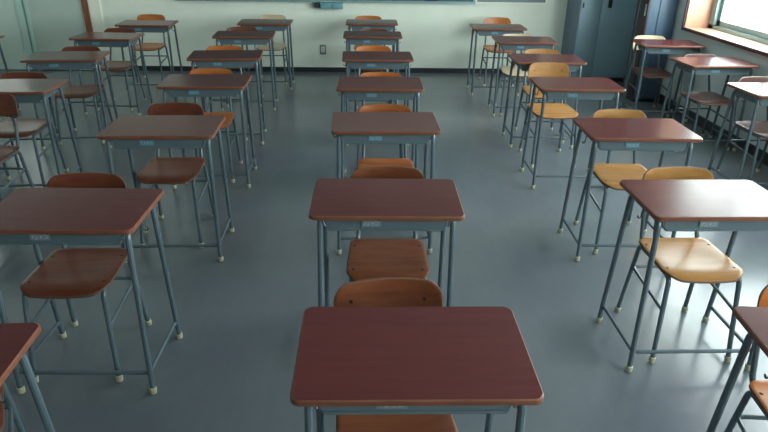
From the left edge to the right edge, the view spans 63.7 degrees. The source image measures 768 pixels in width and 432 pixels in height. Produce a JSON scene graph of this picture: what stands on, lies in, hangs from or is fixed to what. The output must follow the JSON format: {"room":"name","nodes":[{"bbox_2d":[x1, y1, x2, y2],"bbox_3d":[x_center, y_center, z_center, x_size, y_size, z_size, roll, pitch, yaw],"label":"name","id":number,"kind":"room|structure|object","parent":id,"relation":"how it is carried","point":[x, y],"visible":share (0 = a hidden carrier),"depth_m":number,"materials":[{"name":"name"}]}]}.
{"room":"classroom","nodes":[
{"label":"classroom","id":0,"kind":"room"},
{"bbox_2d":[22,0,567,69],"bbox_3d":[-1.041,-3.338,7.785,9.190,3.000,0.100,0,25,-2],"label":"wall","id":1,"kind":"structure","parent":0,"point":[435,35],"depth_m":8.14,"materials":[{"name":"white paint"}]},
{"bbox_2d":[0,0,33,69],"bbox_3d":[-5.048,-2.877,7.770,0.880,2.040,0.050,0,25,-2],"label":"door","id":2,"kind":"structure","parent":1,"relation":"in","point":[16,44],"depth_m":8.02,"materials":[{"name":"teal metal"}]},
{"bbox_2d":[23,0,92,69],"bbox_3d":[-4.211,-2.877,7.801,0.725,2.040,0.050,0,25,-2],"label":"door","id":3,"kind":"structure","parent":1,"relation":"in","point":[51,23],"depth_m":7.97,"materials":[{"name":"teal metal"}]},
{"bbox_2d":[81,0,92,31],"bbox_3d":[-3.810,-2.916,7.792,0.075,2.150,0.060,0,25,-2],"label":"trim","id":4,"kind":"structure","parent":1,"relation":"attached to","point":[85,8],"depth_m":7.92,"materials":[{"name":"brown wood"}]},
{"bbox_2d":[87,0,109,62],"bbox_3d":[-3.694,-3.305,7.623,0.145,3.000,0.045,0,25,-2],"label":"trim","id":5,"kind":"structure","parent":1,"relation":"attached to","point":[95,10],"depth_m":7.95,"materials":[{"name":"white"}]},
{"bbox_2d":[129,66,501,72],"bbox_3d":[-0.626,-1.983,8.370,6.040,0.062,0.012,0,25,-2],"label":"baseboard","id":6,"kind":"structure","parent":1,"relation":"attached to","point":[149,68],"depth_m":8.36,"materials":[{"name":"grey plastic"}]},
{"bbox_2d":[320,45,325,53],"bbox_3d":[-0.816,-2.224,8.250,0.084,0.125,0.013,0,25,-2],"label":"wall outlet","id":7,"kind":"object","parent":1,"relation":"attached to","point":[322,47],"visible":1,"depth_m":8.24,"materials":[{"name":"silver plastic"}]},
{"bbox_2d":[175,0,475,3],"bbox_3d":[-0.734,-3.298,7.734,3.860,1.180,0.045,0,25,-2],"label":"chalkboard","id":8,"kind":"object","parent":1,"relation":"attached to","point":[335,1],"visible":1,"depth_m":7.98,"materials":[{"name":"teal metal"}]},
{"bbox_2d":[314,2,342,8],"bbox_3d":[-0.717,-2.718,7.977,0.370,0.073,0.098,0,25,-2],"label":"case","id":9,"kind":"object","parent":1,"relation":"attached to","point":[322,5],"visible":1,"depth_m":7.94,"materials":[{"name":"teal plastic"}]},
{"bbox_2d":[475,0,546,3],"bbox_3d":[1.669,-3.303,7.826,0.940,1.170,0.035,0,25,-2],"label":"pinboard","id":10,"kind":"object","parent":1,"relation":"attached to","point":[476,1],"visible":1,"depth_m":8.05,"materials":[{"name":"white"}]},
{"bbox_2d":[0,69,767,431],"bbox_3d":[-0.878,0.422,3.392,9.190,0.100,11.246,0,25,-2],"label":"floor","id":11,"kind":"structure","parent":0,"point":[240,316],"depth_m":3.47,"materials":[{"name":"plastic"}]},
{"bbox_2d":[0,186,4,200],"bbox_3d":[-2.569,-0.142,3.520,0.612,0.766,0.412,0,25,-2],"label":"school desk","id":12,"kind":"object","parent":11,"relation":"on","point":[1,192],"visible":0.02,"depth_m":3.72,"materials":[{"name":"grey metal"}]},
{"bbox_2d":[0,35,20,120],"bbox_3d":[-4.054,-1.360,6.082,0.612,0.766,0.412,0,25,-2],"label":"school desk","id":13,"kind":"object","parent":11,"relation":"on","point":[1,36],"visible":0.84,"depth_m":6.15,"materials":[{"name":"grey metal"}]},
{"bbox_2d":[0,381,25,431],"bbox_3d":[-1.349,0.638,1.881,0.382,0.772,0.502,-12,28,-25],"label":"chair","id":14,"kind":"object","parent":11,"relation":"on","point":[13,415],"visible":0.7,"depth_m":2.07,"materials":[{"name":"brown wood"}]},
{"bbox_2d":[0,93,33,200],"bbox_3d":[-2.555,-0.348,3.955,0.381,0.772,0.502,0,25,-2],"label":"chair","id":15,"kind":"object","parent":11,"relation":"on","point":[8,104],"visible":0.87,"depth_m":4.03,"materials":[{"name":"brown wood"}]},
{"bbox_2d":[0,323,55,431],"bbox_3d":[-1.250,0.731,1.690,0.612,0.766,0.412,-1,25,-4],"label":"school desk","id":16,"kind":"object","parent":11,"relation":"on","point":[16,339],"visible":1,"depth_m":1.68,"materials":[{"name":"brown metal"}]},
{"bbox_2d":[0,72,68,187],"bbox_3d":[-2.651,-0.617,4.527,0.381,0.772,0.502,-1,25,-5],"label":"chair","id":17,"kind":"object","parent":11,"relation":"on","point":[26,127],"visible":0.59,"depth_m":4.56,"materials":[{"name":"brown wood"}]},
{"bbox_2d":[0,79,83,186],"bbox_3d":[-2.562,-0.550,4.395,0.612,0.766,0.412,-1,25,-5],"label":"school desk","id":18,"kind":"object","parent":11,"relation":"on","point":[23,90],"visible":0.85,"depth_m":4.26,"materials":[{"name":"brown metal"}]},
{"bbox_2d":[19,51,117,149],"bbox_3d":[-2.688,-1.011,5.379,0.612,0.766,0.412,-3,25,-8],"label":"school desk","id":19,"kind":"object","parent":11,"relation":"on","point":[41,60],"visible":0.86,"depth_m":5.18,"materials":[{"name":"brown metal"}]},
{"bbox_2d":[54,46,112,144],"bbox_3d":[-2.708,-1.085,5.532,0.381,0.772,0.502,-3,25,-8],"label":"chair","id":20,"kind":"object","parent":11,"relation":"on","point":[70,91],"visible":0.67,"depth_m":5.54,"materials":[{"name":"brown wood"}]},
{"bbox_2d":[20,172,151,382],"bbox_3d":[-1.314,0.259,2.694,0.381,0.772,0.502,0,25,-3],"label":"chair","id":21,"kind":"object","parent":11,"relation":"on","point":[66,273],"visible":0.72,"depth_m":2.64,"materials":[{"name":"brown wood"}]},
{"bbox_2d":[0,187,182,393],"bbox_3d":[-1.234,0.311,2.592,0.612,0.766,0.412,0,25,-1],"label":"school desk","id":22,"kind":"object","parent":11,"relation":"on","point":[34,216],"visible":0.98,"depth_m":2.42,"materials":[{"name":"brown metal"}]},
{"bbox_2d":[68,32,153,114],"bbox_3d":[-2.769,-1.458,6.336,0.612,0.766,0.412,1,25,0],"label":"school desk","id":23,"kind":"object","parent":11,"relation":"on","point":[98,39],"visible":0.93,"depth_m":6.14,"materials":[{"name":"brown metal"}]},
{"bbox_2d":[94,28,146,110],"bbox_3d":[-2.818,-1.555,6.535,0.381,0.772,0.502,1,25,0],"label":"chair","id":24,"kind":"object","parent":11,"relation":"on","point":[112,65],"visible":0.52,"depth_m":6.58,"materials":[{"name":"brown wood"}]},
{"bbox_2d":[114,20,182,92],"bbox_3d":[-2.700,-1.855,7.191,0.612,0.766,0.412,0,25,-3],"label":"school desk","id":25,"kind":"object","parent":11,"relation":"on","point":[147,26],"visible":0.76,"depth_m":6.98,"materials":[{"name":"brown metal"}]},
{"bbox_2d":[131,14,171,85],"bbox_3d":[-2.869,-2.039,7.573,0.381,0.772,0.502,0,25,-3],"label":"chair","id":26,"kind":"object","parent":11,"relation":"on","point":[146,46],"visible":0.66,"depth_m":7.62,"materials":[{"name":"orange wood"}]},
{"bbox_2d":[97,115,233,262],"bbox_3d":[-1.230,-0.162,3.607,0.612,0.766,0.412,-1,25,-3],"label":"school desk","id":27,"kind":"object","parent":11,"relation":"on","point":[128,132],"visible":0.9,"depth_m":3.41,"materials":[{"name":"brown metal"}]},
{"bbox_2d":[136,102,213,248],"bbox_3d":[-1.291,-0.258,3.803,0.381,0.772,0.502,-1,25,-3],"label":"chair","id":28,"kind":"object","parent":11,"relation":"on","point":[159,170],"visible":0.77,"depth_m":3.80,"materials":[{"name":"brown wood"}]},
{"bbox_2d":[156,74,256,188],"bbox_3d":[-1.291,-0.635,4.622,0.612,0.766,0.412,-1,25,-4],"label":"school desk","id":29,"kind":"object","parent":11,"relation":"on","point":[176,85],"visible":0.95,"depth_m":4.41,"materials":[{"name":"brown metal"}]},
{"bbox_2d":[183,68,242,183],"bbox_3d":[-1.337,-0.702,4.755,0.381,0.772,0.502,-1,25,-4],"label":"chair","id":30,"kind":"object","parent":11,"relation":"on","point":[230,115],"visible":0.31,"depth_m":4.81,"materials":[{"name":"orange wood"}]},
{"bbox_2d":[203,45,248,140],"bbox_3d":[-1.456,-1.131,5.673,0.381,0.772,0.502,-2,25,-6],"label":"chair","id":31,"kind":"object","parent":11,"relation":"on","point":[216,47],"visible":0.14,"depth_m":5.74,"materials":[{"name":"orange wood"}]},
{"bbox_2d":[186,50,266,144],"bbox_3d":[-1.377,-1.059,5.527,0.612,0.766,0.412,-2,25,-6],"label":"school desk","id":32,"kind":"object","parent":11,"relation":"on","point":[202,58],"visible":0.87,"depth_m":5.30,"materials":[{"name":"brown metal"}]},
{"bbox_2d":[212,31,277,110],"bbox_3d":[-1.450,-1.544,6.567,0.612,0.766,0.412,-1,25,-5],"label":"school desk","id":33,"kind":"object","parent":11,"relation":"on","point":[225,37],"visible":0.92,"depth_m":6.33,"materials":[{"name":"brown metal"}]},
{"bbox_2d":[226,27,263,107],"bbox_3d":[-1.538,-1.630,6.741,0.381,0.772,0.502,-2,25,-7],"label":"chair","id":34,"kind":"object","parent":11,"relation":"on","point":[229,28],"visible":0.16,"depth_m":6.80,"materials":[{"name":"brown wood"}]},
{"bbox_2d":[237,19,294,89],"bbox_3d":[-1.395,-1.939,7.416,0.612,0.766,0.412,0,25,-3],"label":"school desk","id":35,"kind":"object","parent":11,"relation":"on","point":[259,24],"visible":0.81,"depth_m":7.21,"materials":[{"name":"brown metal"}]},
{"bbox_2d":[256,15,288,84],"bbox_3d":[-1.397,-2.078,7.706,0.381,0.772,0.502,0,25,-3],"label":"chair","id":36,"kind":"object","parent":11,"relation":"on","point":[277,46],"visible":0.58,"depth_m":7.75,"materials":[{"name":"brown wood"}]},
{"bbox_2d":[354,16,382,76],"bbox_3d":[-0.195,-2.079,7.751,0.382,0.772,0.502,0,25,-2],"label":"chair","id":37,"kind":"object","parent":11,"relation":"on","point":[357,17],"visible":0.17,"depth_m":7.80,"materials":[{"name":"orange wood"}]},
{"bbox_2d":[346,19,397,76],"bbox_3d":[-0.152,-1.975,7.535,0.612,0.766,0.412,0,25,-2],"label":"school desk","id":38,"kind":"object","parent":11,"relation":"on","point":[355,24],"visible":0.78,"depth_m":7.26,"materials":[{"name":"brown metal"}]},
{"bbox_2d":[343,31,402,103],"bbox_3d":[-0.125,-1.573,6.675,0.612,0.766,0.412,0,25,-2],"label":"school desk","id":39,"kind":"object","parent":11,"relation":"on","point":[354,37],"visible":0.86,"depth_m":6.40,"materials":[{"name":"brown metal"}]},
{"bbox_2d":[357,29,388,108],"bbox_3d":[-0.121,-1.615,6.756,0.381,0.772,0.502,0,25,-2],"label":"chair","id":40,"kind":"object","parent":11,"relation":"on","point":[360,29],"visible":0.13,"depth_m":6.79,"materials":[{"name":"brown wood"}]},
{"bbox_2d":[354,45,392,111],"bbox_3d":[-0.098,-1.162,5.786,0.381,0.772,0.502,0,25,-3],"label":"chair","id":41,"kind":"object","parent":11,"relation":"on","point":[364,47],"visible":0.09,"depth_m":5.84,"materials":[{"name":"orange wood"}]},
{"bbox_2d":[342,51,413,145],"bbox_3d":[-0.063,-1.062,5.580,0.612,0.766,0.412,0,25,-3],"label":"school desk","id":42,"kind":"object","parent":11,"relation":"on","point":[356,59],"visible":0.84,"depth_m":5.31,"materials":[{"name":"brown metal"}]},
{"bbox_2d":[336,76,423,177],"bbox_3d":[-0.035,-0.616,4.623,0.612,0.766,0.412,0,25,-2],"label":"school desk","id":43,"kind":"object","parent":11,"relation":"on","point":[355,88],"visible":0.87,"depth_m":4.37,"materials":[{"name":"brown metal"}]},
{"bbox_2d":[356,72,403,168],"bbox_3d":[-0.028,-0.661,4.713,0.381,0.772,0.502,0,25,-2],"label":"chair","id":44,"kind":"object","parent":11,"relation":"on","point":[364,74],"visible":0.09,"depth_m":4.77,"materials":[{"name":"orange wood"}]},
{"bbox_2d":[357,104,414,233],"bbox_3d":[0.011,-0.256,3.845,0.381,0.772,0.502,0,25,-3],"label":"chair","id":45,"kind":"object","parent":11,"relation":"on","point":[364,162],"visible":0.33,"depth_m":3.90,"materials":[{"name":"brown wood"}]},
{"bbox_2d":[308,178,464,306],"bbox_3d":[0.003,0.263,2.739,0.612,0.766,0.412,0,25,-1],"label":"school desk","id":46,"kind":"object","parent":11,"relation":"on","point":[337,204],"visible":0.83,"depth_m":2.52,"materials":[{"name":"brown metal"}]},
{"bbox_2d":[331,112,441,254],"bbox_3d":[-0.001,-0.203,3.737,0.612,0.766,0.412,0,25,-3],"label":"school desk","id":47,"kind":"object","parent":11,"relation":"on","point":[354,127],"visible":0.92,"depth_m":3.50,"materials":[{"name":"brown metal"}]},
{"bbox_2d":[346,166,429,281],"bbox_3d":[0.015,0.221,2.822,0.381,0.772,0.502,0,25,-1],"label":"chair","id":48,"kind":"object","parent":11,"relation":"on","point":[367,258],"visible":0.59,"depth_m":2.81,"materials":[{"name":"brown wood"}]},
{"bbox_2d":[334,277,457,431],"bbox_3d":[0.030,0.649,1.903,0.381,0.772,0.502,-2,25,-6],"label":"chair","id":49,"kind":"object","parent":11,"relation":"on","point":[384,291],"visible":0.35,"depth_m":1.94,"materials":[{"name":"brown wood"}]},
{"bbox_2d":[290,306,543,431],"bbox_3d":[0.071,0.697,1.809,0.612,0.766,0.412,0,25,-2],"label":"school desk","id":50,"kind":"object","parent":11,"relation":"on","point":[464,359],"visible":1,"depth_m":1.59,"materials":[{"name":"red laminate"}]},
{"bbox_2d":[478,17,513,86],"bbox_3d":[1.434,-2.070,7.787,0.381,0.772,0.502,0,25,-1],"label":"chair","id":51,"kind":"object","parent":11,"relation":"on","point":[491,20],"visible":0.52,"depth_m":7.84,"materials":[{"name":"orange wood"}]},
{"bbox_2d":[466,24,526,95],"bbox_3d":[1.315,-1.857,7.332,0.612,0.766,0.412,0,25,-1],"label":"school desk","id":52,"kind":"object","parent":11,"relation":"on","point":[480,29],"visible":0.91,"depth_m":7.13,"materials":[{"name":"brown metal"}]},
{"bbox_2d":[496,34,535,116],"bbox_3d":[1.416,-1.506,6.575,0.381,0.772,0.502,1,25,1],"label":"chair","id":53,"kind":"object","parent":11,"relation":"on","point":[505,70],"visible":0.34,"depth_m":6.59,"materials":[{"name":"brown wood"}]},
{"bbox_2d":[487,36,557,116],"bbox_3d":[1.433,-1.468,6.503,0.612,0.766,0.412,1,25,1],"label":"school desk","id":54,"kind":"object","parent":11,"relation":"on","point":[524,43],"visible":0.9,"depth_m":6.28,"materials":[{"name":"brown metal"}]},
{"bbox_2d":[514,49,565,143],"bbox_3d":[1.473,-1.120,5.750,0.381,0.772,0.502,1,25,0],"label":"chair","id":55,"kind":"object","parent":11,"relation":"on","point":[526,89],"visible":0.31,"depth_m":5.81,"materials":[{"name":"beige wood"}]},
{"bbox_2d":[501,53,586,148],"bbox_3d":[1.419,-1.042,5.587,0.612,0.766,0.412,1,25,0],"label":"school desk","id":56,"kind":"object","parent":11,"relation":"on","point":[523,61],"visible":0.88,"depth_m":5.44,"materials":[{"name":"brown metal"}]},
{"bbox_2d":[518,62,578,167],"bbox_3d":[1.392,-0.848,5.163,0.382,0.772,0.502,0,25,-2],"label":"chair","id":57,"kind":"object","parent":11,"relation":"on","point":[560,110],"visible":0.85,"depth_m":5.21,"materials":[{"name":"beige wood"}]},
{"bbox_2d":[520,77,625,189],"bbox_3d":[1.407,-0.634,4.711,0.612,0.766,0.412,0,25,-1],"label":"school desk","id":58,"kind":"object","parent":11,"relation":"on","point":[557,88],"visible":0.94,"depth_m":4.50,"materials":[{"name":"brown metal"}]},
{"bbox_2d":[561,0,638,81],"bbox_3d":[2.776,-2.512,7.956,0.730,1.470,0.530,0,25,-2],"label":"locker","id":59,"kind":"object","parent":11,"relation":"on","point":[598,32],"visible":0.88,"depth_m":7.81,"materials":[{"name":"blue metal"}]},
{"bbox_2d":[574,109,654,253],"bbox_3d":[1.466,-0.219,3.816,0.381,0.772,0.502,1,25,-1],"label":"chair","id":60,"kind":"object","parent":11,"relation":"on","point":[609,175],"visible":0.47,"depth_m":3.85,"materials":[{"name":"beige wood"}]},
{"bbox_2d":[558,117,702,260],"bbox_3d":[1.427,-0.159,3.692,0.612,0.766,0.412,1,25,-1],"label":"school desk","id":61,"kind":"object","parent":11,"relation":"on","point":[615,134],"visible":0.9,"depth_m":3.48,"materials":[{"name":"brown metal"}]},
{"bbox_2d":[621,35,672,117],"bbox_3d":[2.850,-1.501,6.614,0.381,0.772,0.502,2,25,2],"label":"chair","id":62,"kind":"object","parent":11,"relation":"on","point":[657,72],"visible":0.68,"depth_m":6.65,"materials":[{"name":"brown wood"}]},
{"bbox_2d":[625,0,678,101],"bbox_3d":[3.011,-2.198,6.840,0.332,1.850,0.232,0,25,-2],"label":"tall cabinet","id":63,"kind":"object","parent":11,"relation":"on","point":[655,17],"visible":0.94,"depth_m":6.85,"materials":[{"name":"blue metal"}]},
{"bbox_2d":[620,39,705,121],"bbox_3d":[2.877,-1.416,6.441,0.612,0.766,0.412,2,25,2],"label":"school desk","id":64,"kind":"object","parent":11,"relation":"on","point":[650,46],"visible":0.94,"depth_m":6.25,"materials":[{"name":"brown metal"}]},
{"bbox_2d":[615,166,742,363],"bbox_3d":[1.394,0.218,2.876,0.382,0.772,0.502,0,25,-2],"label":"chair","id":65,"kind":"object","parent":11,"relation":"on","point":[692,261],"visible":0.7,"depth_m":2.82,"materials":[{"name":"beige wood"}]},
{"bbox_2d":[596,180,767,371],"bbox_3d":[1.364,0.265,2.781,0.612,0.766,0.412,0,25,-2],"label":"school desk","id":66,"kind":"object","parent":11,"relation":"on","point":[735,206],"visible":0.95,"depth_m":2.62,"materials":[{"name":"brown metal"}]},
{"bbox_2d":[672,54,734,150],"bbox_3d":[2.915,-1.040,5.626,0.381,0.772,0.502,-1,25,-5],"label":"chair","id":67,"kind":"object","parent":11,"relation":"on","point":[708,98],"visible":0.71,"depth_m":5.61,"materials":[{"name":"brown wood"}]},
{"bbox_2d":[660,57,759,151],"bbox_3d":[2.873,-1.006,5.559,0.612,0.766,0.412,-1,25,-5],"label":"school desk","id":68,"kind":"object","parent":11,"relation":"on","point":[728,66],"visible":0.93,"depth_m":5.36,"materials":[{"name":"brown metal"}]},
{"bbox_2d":[706,306,767,431],"bbox_3d":[1.331,0.710,1.825,0.612,0.766,0.412,2,25,3],"label":"school desk","id":69,"kind":"object","parent":11,"relation":"on","point":[754,320],"visible":1,"depth_m":1.83,"materials":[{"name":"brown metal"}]},
{"bbox_2d":[707,82,767,184],"bbox_3d":[2.875,-0.576,4.638,0.612,0.766,0.412,-1,25,-4],"label":"school desk","id":70,"kind":"object","parent":11,"relation":"on","point":[757,93],"visible":0.8,"depth_m":4.50,"materials":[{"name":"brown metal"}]},
{"bbox_2d":[715,76,767,180],"bbox_3d":[2.922,-0.635,4.759,0.381,0.772,0.502,-1,25,-4],"label":"chair","id":71,"kind":"object","parent":11,"relation":"on","point":[760,129],"visible":0.67,"depth_m":4.82,"materials":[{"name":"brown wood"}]},
{"bbox_2d":[724,285,767,431],"bbox_3d":[1.357,0.659,1.927,0.381,0.772,0.502,2,25,3],"label":"chair","id":72,"kind":"object","parent":11,"relation":"on","point":[758,391],"visible":0.66,"depth_m":2.04,"materials":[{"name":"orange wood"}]},
{"bbox_2d":[623,0,767,152],"bbox_3d":[3.506,-0.987,2.896,0.340,3.000,11.046,0,25,-2],"label":"wall","id":73,"kind":"structure","parent":0,"point":[719,49],"depth_m":6.02,"materials":[{"name":"grey paint"}]},
{"bbox_2d":[659,94,767,165],"bbox_3d":[3.335,0.652,2.806,0.012,0.100,9.510,0,25,-2],"label":"baseboard","id":74,"kind":"structure","parent":73,"relation":"attached to","point":[751,149],"depth_m":5.97,"materials":[{"name":"grey plastic"}]},
{"bbox_2d":[681,0,767,56],"bbox_3d":[3.429,-1.905,4.294,0.332,1.800,4.300,0,25,-2],"label":"window","id":75,"kind":"structure","parent":73,"relation":"in","point":[704,18],"depth_m":6.33,"materials":[{"name":"beige metal"}]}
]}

